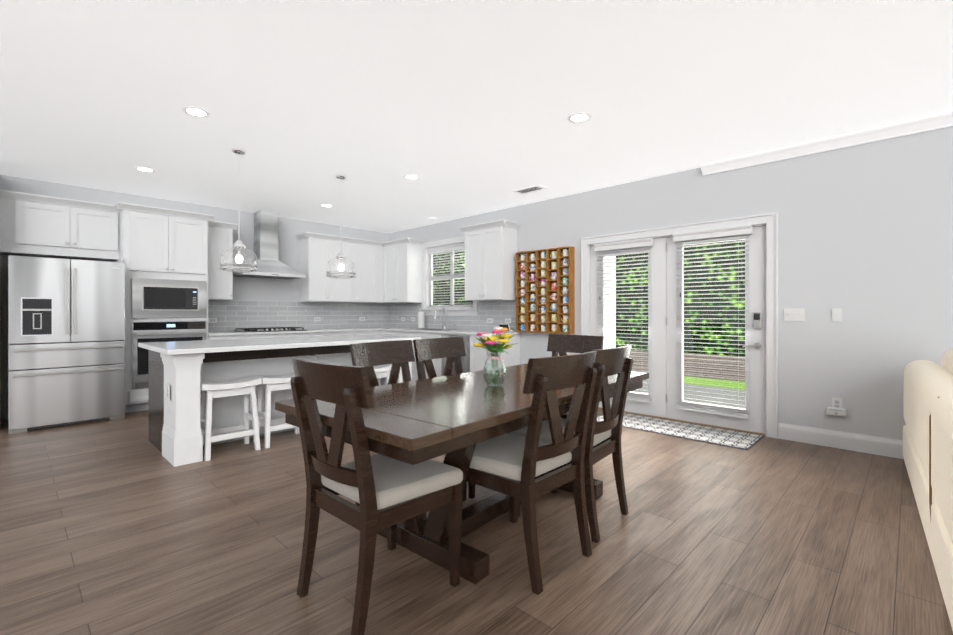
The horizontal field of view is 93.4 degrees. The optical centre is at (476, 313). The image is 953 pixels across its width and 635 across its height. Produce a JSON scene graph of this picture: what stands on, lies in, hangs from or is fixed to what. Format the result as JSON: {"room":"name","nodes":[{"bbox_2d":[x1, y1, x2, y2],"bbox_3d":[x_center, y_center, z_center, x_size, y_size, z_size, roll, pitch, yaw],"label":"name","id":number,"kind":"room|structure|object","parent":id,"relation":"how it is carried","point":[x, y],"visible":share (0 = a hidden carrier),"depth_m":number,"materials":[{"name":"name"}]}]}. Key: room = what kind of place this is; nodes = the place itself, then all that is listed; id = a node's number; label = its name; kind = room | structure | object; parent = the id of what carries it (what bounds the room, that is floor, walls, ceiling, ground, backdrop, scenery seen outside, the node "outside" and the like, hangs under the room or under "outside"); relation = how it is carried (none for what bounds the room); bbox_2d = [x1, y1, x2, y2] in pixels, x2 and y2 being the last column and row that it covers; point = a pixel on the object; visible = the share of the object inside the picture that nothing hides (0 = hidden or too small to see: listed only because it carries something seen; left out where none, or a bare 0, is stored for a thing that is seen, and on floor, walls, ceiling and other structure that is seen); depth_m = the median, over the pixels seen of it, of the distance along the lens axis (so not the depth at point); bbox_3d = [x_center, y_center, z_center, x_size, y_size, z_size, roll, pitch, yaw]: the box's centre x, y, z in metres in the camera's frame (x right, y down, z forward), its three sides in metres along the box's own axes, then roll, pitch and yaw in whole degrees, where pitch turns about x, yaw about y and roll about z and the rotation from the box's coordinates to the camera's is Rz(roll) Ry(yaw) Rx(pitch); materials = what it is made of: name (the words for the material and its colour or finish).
{"room":"kitchen","nodes":[
{"label":"kitchen","id":0,"kind":"room"},
{"bbox_2d":[0,174,388,419],"bbox_3d":[-3.514,-0.182,6.969,0.150,2.740,5.350,0,0,44],"label":"wall","id":1,"kind":"structure","parent":0,"point":[255,289],"depth_m":6.75,"materials":[{"name":"white paint"}]},
{"bbox_2d":[208,221,237,299],"bbox_3d":[-3.697,-0.734,6.392,0.386,1.085,0.444,0,0,44],"label":"upper cabinet","id":2,"kind":"object","parent":1,"relation":"attached to","point":[220,240],"visible":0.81,"depth_m":6.28,"materials":[{"name":"white paint"}]},
{"bbox_2d":[233,210,304,279],"bbox_3d":[-3.168,-1.049,6.855,0.500,1.001,0.910,0,0,44],"label":"range hood","id":3,"kind":"object","parent":1,"relation":"attached to","point":[270,266],"visible":0.85,"depth_m":6.82,"materials":[{"name":"silver metal"}]},
{"bbox_2d":[208,300,387,331],"bbox_3d":[-2.844,0.038,7.545,0.008,0.458,3.286,0,0,44],"label":"tile backsplash","id":4,"kind":"structure","parent":1,"relation":"attached to","point":[230,315],"depth_m":7.37,"materials":[{"name":"grey tile"}]},
{"bbox_2d":[208,318,216,322],"bbox_3d":[-3.830,0.104,6.516,0.006,0.070,0.115,0,0,44],"label":"outlet","id":5,"kind":"object","parent":4,"relation":"attached to","point":[214,320],"depth_m":6.51,"materials":[{"name":"white plastic"}]},
{"bbox_2d":[296,232,383,302],"bbox_3d":[-2.318,-0.745,7.813,0.386,1.105,1.501,0,0,44],"label":"upper cabinet","id":6,"kind":"object","parent":1,"relation":"attached to","point":[318,252],"visible":1,"depth_m":7.60,"materials":[{"name":"white paint"}]},
{"bbox_2d":[0,409,952,634],"bbox_3d":[-0.940,1.243,1.475,11.500,0.100,9.650,0,0,44],"label":"floor","id":7,"kind":"structure","parent":0,"point":[118,527],"depth_m":2.25,"materials":[{"name":"brown wood"}]},
{"bbox_2d":[0,189,122,424],"bbox_3d":[-4.735,-0.053,5.137,0.648,2.485,1.016,0,0,44],"label":"tall cabinet","id":8,"kind":"object","parent":7,"relation":"on","point":[35,225],"visible":0.94,"depth_m":5.04,"materials":[{"name":"white paint"}]},
{"bbox_2d":[8,255,124,433],"bbox_3d":[-4.569,0.310,5.018,0.935,1.760,0.910,0,0,44],"label":"refrigerator","id":9,"kind":"object","parent":7,"relation":"on","point":[66,341],"visible":1,"depth_m":4.69,"materials":[{"name":"grey metal"}]},
{"bbox_2d":[115,202,213,412],"bbox_3d":[-4.056,-0.053,5.809,0.684,2.485,1.002,0,0,44],"label":"tall cabinet","id":10,"kind":"object","parent":7,"relation":"on","point":[162,243],"visible":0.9,"depth_m":5.50,"materials":[{"name":"white paint"}]},
{"bbox_2d":[132,278,205,388],"bbox_3d":[-3.802,0.242,5.601,0.082,1.325,0.785,0,0,44],"label":"wall oven","id":11,"kind":"object","parent":10,"relation":"in","point":[159,298],"visible":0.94,"depth_m":5.54,"materials":[{"name":"silver metal"}]},
{"bbox_2d":[200,375,261,460],"bbox_3d":[-2.143,0.881,3.875,0.304,0.620,0.460,0,0,44],"label":"stool","id":12,"kind":"object","parent":7,"relation":"on","point":[209,390],"visible":0.96,"depth_m":3.83,"materials":[{"name":"white wood"}]},
{"bbox_2d":[252,373,299,447],"bbox_3d":[-1.815,0.881,4.213,0.304,0.620,0.460,0,0,44],"label":"stool","id":13,"kind":"object","parent":7,"relation":"on","point":[269,384],"visible":0.46,"depth_m":4.08,"materials":[{"name":"white wood"}]},
{"bbox_2d":[148,342,413,466],"bbox_3d":[-1.898,0.753,4.669,1.034,0.876,2.348,0,0,44],"label":"kitchen island","id":14,"kind":"object","parent":7,"relation":"on","point":[179,371],"depth_m":3.97,"materials":[{"name":"white paint"}]},
{"bbox_2d":[138,334,420,353],"bbox_3d":[-1.896,0.295,4.667,1.160,0.040,2.440,0,0,44],"label":"island countertop","id":15,"kind":"structure","parent":14,"relation":"on","point":[224,346],"depth_m":4.15,"materials":[{"name":"white stone"}]},
{"bbox_2d":[208,327,402,339],"bbox_3d":[-2.611,0.729,7.319,0.656,0.918,3.286,0,0,44],"label":"countertop","id":16,"kind":"structure","parent":7,"relation":"on","point":[221,335],"depth_m":6.76,"materials":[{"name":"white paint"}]},
{"bbox_2d":[234,327,306,331],"bbox_3d":[-3.109,0.245,6.799,0.500,0.045,0.910,0,0,44],"label":"gas cooktop","id":17,"kind":"object","parent":16,"relation":"in","point":[272,329],"visible":1,"depth_m":6.63,"materials":[{"name":"grey metal"}]},
{"bbox_2d":[290,357,462,634],"bbox_3d":[-0.423,0.691,1.938,0.527,1.003,0.594,0,0,44],"label":"chair","id":18,"kind":"object","parent":7,"relation":"on","point":[388,493],"visible":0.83,"depth_m":1.79,"materials":[{"name":"brown wood"}]},
{"bbox_2d":[373,364,391,385],"bbox_3d":[-1.160,0.880,4.887,0.304,0.620,0.460,0,0,44],"label":"stool","id":19,"kind":"object","parent":7,"relation":"on","point":[379,370],"visible":0.23,"depth_m":4.90,"materials":[{"name":"white wood"}]},
{"bbox_2d":[350,340,466,505],"bbox_3d":[-0.420,0.691,2.822,0.587,1.003,0.524,0,0,35],"label":"chair","id":20,"kind":"object","parent":7,"relation":"on","point":[397,354],"visible":0.25,"depth_m":2.98,"materials":[{"name":"brown wood"}]},
{"bbox_2d":[380,328,520,380],"bbox_3d":[-0.520,0.729,7.129,2.610,0.918,0.646,0,0,44],"label":"base cabinet","id":21,"kind":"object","parent":7,"relation":"on","point":[474,359],"depth_m":6.37,"materials":[{"name":"white paint"}]},
{"bbox_2d":[417,310,425,328],"bbox_3d":[-0.959,0.102,7.785,0.150,0.330,0.150,0,0,44],"label":"paper towel holder","id":22,"kind":"object","parent":21,"relation":"on","point":[421,319],"visible":0.96,"depth_m":7.74,"materials":[{"name":"white paper"}]},
{"bbox_2d":[412,305,455,330],"bbox_3d":[-0.669,0.062,7.323,0.740,0.410,0.460,0,0,44],"label":"sink faucet","id":23,"kind":"object","parent":21,"relation":"on","point":[444,328],"visible":1,"depth_m":7.31,"materials":[{"name":"silver metal"}]},
{"bbox_2d":[499,324,513,331],"bbox_3d":[0.437,0.209,6.467,0.180,0.118,0.147,0,0,44],"label":"smart display","id":24,"kind":"object","parent":21,"relation":"on","point":[505,326],"visible":0.62,"depth_m":6.42,"materials":[{"name":"white plastic"}]},
{"bbox_2d":[439,334,466,376],"bbox_3d":[-0.337,0.694,6.477,0.540,0.750,0.034,0,0,44],"label":"dishwasher","id":25,"kind":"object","parent":7,"relation":"on","point":[442,361],"depth_m":6.52,"materials":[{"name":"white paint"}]},
{"bbox_2d":[413,337,509,498],"bbox_3d":[-0.089,0.690,3.235,0.587,1.003,0.524,0,0,38],"label":"chair","id":26,"kind":"object","parent":7,"relation":"on","point":[450,349],"visible":0.33,"depth_m":3.36,"materials":[{"name":"brown wood"}]},
{"bbox_2d":[275,363,648,583],"bbox_3d":[0.131,0.810,2.699,1.000,0.765,2.240,0,0,41],"label":"dining table","id":27,"kind":"object","parent":7,"relation":"on","point":[456,418],"visible":0.65,"depth_m":2.10,"materials":[{"name":"brown wood"}]},
{"bbox_2d":[473,327,517,386],"bbox_3d":[0.106,0.253,2.680,0.279,0.346,0.276,0,0,44],"label":"vase","id":28,"kind":"object","parent":27,"relation":"on","point":[493,344],"visible":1,"depth_m":2.62,"materials":[{"name":"clear glass"}]},
{"bbox_2d":[461,351,596,594],"bbox_3d":[0.237,0.691,2.234,0.587,1.003,0.524,0,0,44],"label":"chair","id":29,"kind":"object","parent":7,"relation":"on","point":[512,465],"visible":0.92,"depth_m":2.06,"materials":[{"name":"brown wood"}]},
{"bbox_2d":[510,345,632,542],"bbox_3d":[0.572,0.691,2.659,0.587,1.003,0.524,0,0,39],"label":"chair","id":30,"kind":"object","parent":7,"relation":"on","point":[602,435],"visible":0.69,"depth_m":2.49,"materials":[{"name":"brown wood"}]},
{"bbox_2d":[547,334,603,447],"bbox_3d":[0.675,0.690,3.669,0.524,1.003,0.587,0,0,44],"label":"chair","id":31,"kind":"object","parent":7,"relation":"on","point":[561,344],"visible":0.21,"depth_m":3.86,"materials":[{"name":"brown wood"}]},
{"bbox_2d":[597,413,763,449],"bbox_3d":[2.013,1.187,4.667,1.560,0.006,0.625,0,0,44],"label":"doormat","id":32,"kind":"object","parent":7,"relation":"on","point":[725,437],"visible":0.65,"depth_m":4.50,"materials":[{"name":"grey fabric"}]},
{"bbox_2d":[903,348,952,629],"bbox_3d":[2.632,0.696,1.953,0.966,0.995,3.550,0,0,41],"label":"sofa","id":33,"kind":"object","parent":7,"relation":"on","point":[928,429],"visible":1,"depth_m":2.15,"materials":[{"name":"beige fabric"}]},
{"bbox_2d":[0,0,952,232],"bbox_3d":[-0.940,-1.597,1.472,11.500,0.100,9.650,0,0,44],"label":"ceiling","id":34,"kind":"structure","parent":0,"point":[463,108],"depth_m":3.14,"materials":[{"name":"white paint"}]},
{"bbox_2d":[134,167,155,171],"bbox_3d":[-3.568,-1.548,4.839,0.187,0.005,0.187,0,0,38],"label":"recessed light","id":35,"kind":"object","parent":34,"relation":"in","point":[144,169],"depth_m":4.83,"materials":[{"name":"white plastic"}]},
{"bbox_2d":[182,106,209,117],"bbox_3d":[-2.154,-1.546,3.452,0.187,0.005,0.187,0,0,8],"label":"recessed light","id":36,"kind":"object","parent":34,"relation":"in","point":[193,111],"depth_m":3.44,"materials":[{"name":"white plastic"}]},
{"bbox_2d":[219,149,257,272],"bbox_3d":[-2.265,-0.967,4.285,0.330,1.161,0.330,0,0,44],"label":"pendant light","id":37,"kind":"object","parent":34,"relation":"hanging from","point":[238,245],"visible":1,"depth_m":4.27,"materials":[{"name":"clear glass"}]},
{"bbox_2d":[320,204,332,206],"bbox_3d":[-2.156,-1.549,6.465,0.187,0.005,0.187,0,0,38],"label":"recessed light","id":38,"kind":"object","parent":34,"relation":"in","point":[323,205],"depth_m":6.45,"materials":[{"name":"white plastic"}]},
{"bbox_2d":[326,175,355,278],"bbox_3d":[-1.535,-0.968,5.095,0.330,1.161,0.330,0,0,44],"label":"pendant light","id":39,"kind":"object","parent":34,"relation":"hanging from","point":[341,256],"visible":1,"depth_m":5.07,"materials":[{"name":"clear glass"}]},
{"bbox_2d":[403,174,419,179],"bbox_3d":[-0.736,-1.548,5.100,0.187,0.005,0.187,0,0,38],"label":"recessed light","id":40,"kind":"object","parent":34,"relation":"in","point":[409,176],"depth_m":5.08,"materials":[{"name":"white plastic"}]},
{"bbox_2d":[512,185,546,193],"bbox_3d":[0.664,-1.545,5.622,0.400,0.008,0.200,0,0,44],"label":"ceiling vent","id":41,"kind":"object","parent":34,"relation":"in","point":[529,189],"visible":0.98,"depth_m":5.60,"materials":[{"name":"white metal"}]},
{"bbox_2d":[567,112,591,122],"bbox_3d":[0.815,-1.546,3.553,0.187,0.005,0.187,0,0,38],"label":"recessed light","id":42,"kind":"object","parent":34,"relation":"in","point":[580,117],"depth_m":3.54,"materials":[{"name":"white plastic"}]},
{"bbox_2d":[389,126,952,439],"bbox_3d":[2.422,-0.180,4.829,11.350,2.740,0.150,0,0,44],"label":"wall","id":43,"kind":"structure","parent":0,"point":[865,237],"depth_m":3.98,"materials":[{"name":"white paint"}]},
{"bbox_2d":[383,237,424,302],"bbox_3d":[-1.321,-0.745,8.087,0.773,1.105,0.386,0,0,44],"label":"upper cabinet","id":44,"kind":"object","parent":43,"relation":"attached to","point":[402,270],"visible":0.96,"depth_m":7.91,"materials":[{"name":"white paint"}]},
{"bbox_2d":[419,236,477,315],"bbox_3d":[-0.438,-0.603,7.568,1.414,1.282,0.205,0,0,44],"label":"window","id":45,"kind":"structure","parent":43,"relation":"in","point":[426,302],"depth_m":7.70,"materials":[{"name":"white wood"}]},
{"bbox_2d":[426,243,472,307],"bbox_3d":[-0.449,-0.608,7.556,1.144,1.047,0.072,0,0,44],"label":"window blind","id":46,"kind":"object","parent":45,"relation":"attached to","point":[447,249],"visible":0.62,"depth_m":7.59,"materials":[{"name":"white plastic"}]},
{"bbox_2d":[388,300,515,331],"bbox_3d":[-0.534,0.038,7.587,3.240,0.458,0.009,0,0,44],"label":"tile backsplash","id":47,"kind":"structure","parent":43,"relation":"attached to","point":[501,310],"depth_m":7.27,"materials":[{"name":"grey tile"}]},
{"bbox_2d":[487,318,492,322],"bbox_3d":[0.204,0.113,6.859,0.115,0.070,0.007,0,0,44],"label":"outlet","id":48,"kind":"object","parent":47,"relation":"attached to","point":[489,320],"depth_m":6.85,"materials":[{"name":"white plastic"}]},
{"bbox_2d":[460,219,520,300],"bbox_3d":[0.193,-0.744,6.617,0.852,1.105,0.386,0,0,44],"label":"upper cabinet","id":49,"kind":"object","parent":43,"relation":"attached to","point":[490,258],"visible":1,"depth_m":6.43,"materials":[{"name":"white paint"}]},
{"bbox_2d":[516,246,574,333],"bbox_3d":[0.915,-0.298,6.104,0.890,1.125,0.116,0,0,44],"label":"shelf","id":50,"kind":"object","parent":43,"relation":"attached to","point":[549,291],"visible":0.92,"depth_m":6.04,"materials":[{"name":"brown wood"}]},
{"bbox_2d":[591,237,666,417],"bbox_3d":[1.804,0.160,5.390,0.954,2.031,0.056,0,0,44],"label":"door leaf","id":51,"kind":"structure","parent":43,"relation":"in","point":[657,356],"depth_m":5.16,"materials":[{"name":"white wood"}]},
{"bbox_2d":[593,238,653,402],"bbox_3d":[1.740,0.085,5.361,0.724,1.880,0.072,0,0,44],"label":"door blind","id":52,"kind":"object","parent":51,"relation":"attached to","point":[629,244],"visible":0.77,"depth_m":5.31,"materials":[{"name":"white plastic"}]},
{"bbox_2d":[581,212,777,438],"bbox_3d":[2.158,0.114,5.067,2.124,2.152,0.178,0,0,44],"label":"door frame","id":53,"kind":"structure","parent":43,"relation":"attached to","point":[769,221],"depth_m":4.36,"materials":[{"name":"white painted wood"}]},
{"bbox_2d":[667,226,765,433],"bbox_3d":[2.462,0.161,4.692,0.954,2.031,0.141,0,0,44],"label":"door leaf","id":54,"kind":"structure","parent":43,"relation":"in","point":[754,383],"depth_m":4.54,"materials":[{"name":"white wood"}]},
{"bbox_2d":[672,224,752,418],"bbox_3d":[2.440,0.088,4.682,0.754,1.915,0.072,0,0,44],"label":"door blind","id":55,"kind":"object","parent":54,"relation":"attached to","point":[712,234],"visible":0.98,"depth_m":4.65,"materials":[{"name":"white plastic"}]},
{"bbox_2d":[784,308,804,320],"bbox_3d":[2.963,0.012,4.188,0.162,0.115,0.013,0,0,44],"label":"light switch","id":56,"kind":"object","parent":43,"relation":"attached to","point":[794,314],"depth_m":4.19,"materials":[{"name":"white plastic"}]},
{"bbox_2d":[700,111,952,175],"bbox_3d":[4.391,-1.500,2.757,5.640,0.095,0.078,0,0,44],"label":"crown molding","id":57,"kind":"structure","parent":43,"relation":"attached to","point":[919,125],"depth_m":3.94,"materials":[{"name":"white wood"}]},
{"bbox_2d":[832,308,841,320],"bbox_3d":[3.186,0.015,3.971,0.070,0.115,0.013,0,0,44],"label":"light switch","id":58,"kind":"object","parent":43,"relation":"attached to","point":[836,312],"depth_m":3.97,"materials":[{"name":"white plastic"}]},
{"bbox_2d":[832,397,841,407],"bbox_3d":[3.189,0.807,3.973,0.070,0.115,0.007,0,0,44],"label":"outlet","id":59,"kind":"object","parent":43,"relation":"attached to","point":[836,402],"depth_m":3.97,"materials":[{"name":"white plastic"}]},
{"bbox_2d":[826,407,846,416],"bbox_3d":[3.174,0.868,3.960,0.140,0.070,0.036,0,0,44],"label":"plug","id":60,"kind":"object","parent":59,"relation":"attached to","point":[835,411],"visible":0.98,"depth_m":3.95,"materials":[{"name":"white plastic"}]},
{"bbox_2d":[778,422,903,458],"bbox_3d":[4.655,1.117,2.547,4.965,0.150,0.016,0,0,44],"label":"baseboard","id":61,"kind":"structure","parent":43,"relation":"attached to","point":[883,446],"depth_m":3.93,"materials":[{"name":"white wood"}]},
{"label":"outside","id":62,"kind":"structure","parent":0,"visible":0},
{"bbox_2d":[433,240,744,381],"bbox_3d":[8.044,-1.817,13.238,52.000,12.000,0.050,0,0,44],"label":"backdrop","id":63,"kind":"structure","parent":62,"point":[701,337],"depth_m":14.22,"materials":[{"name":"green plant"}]},
{"bbox_2d":[633,371,744,408],"bbox_3d":[4.596,1.666,9.690,52.000,0.840,9.850,0,0,44],"label":"patio slab","id":64,"kind":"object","parent":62,"point":[714,383],"depth_m":7.16,"materials":[{"name":"grey concrete"}]},
{"bbox_2d":[606,256,615,348],"bbox_3d":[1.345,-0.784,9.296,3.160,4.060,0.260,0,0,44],"label":"porch column","id":65,"kind":"structure","parent":64,"relation":"on","point":[613,312],"depth_m":8.15,"materials":[{"name":"white paint"}]}
]}

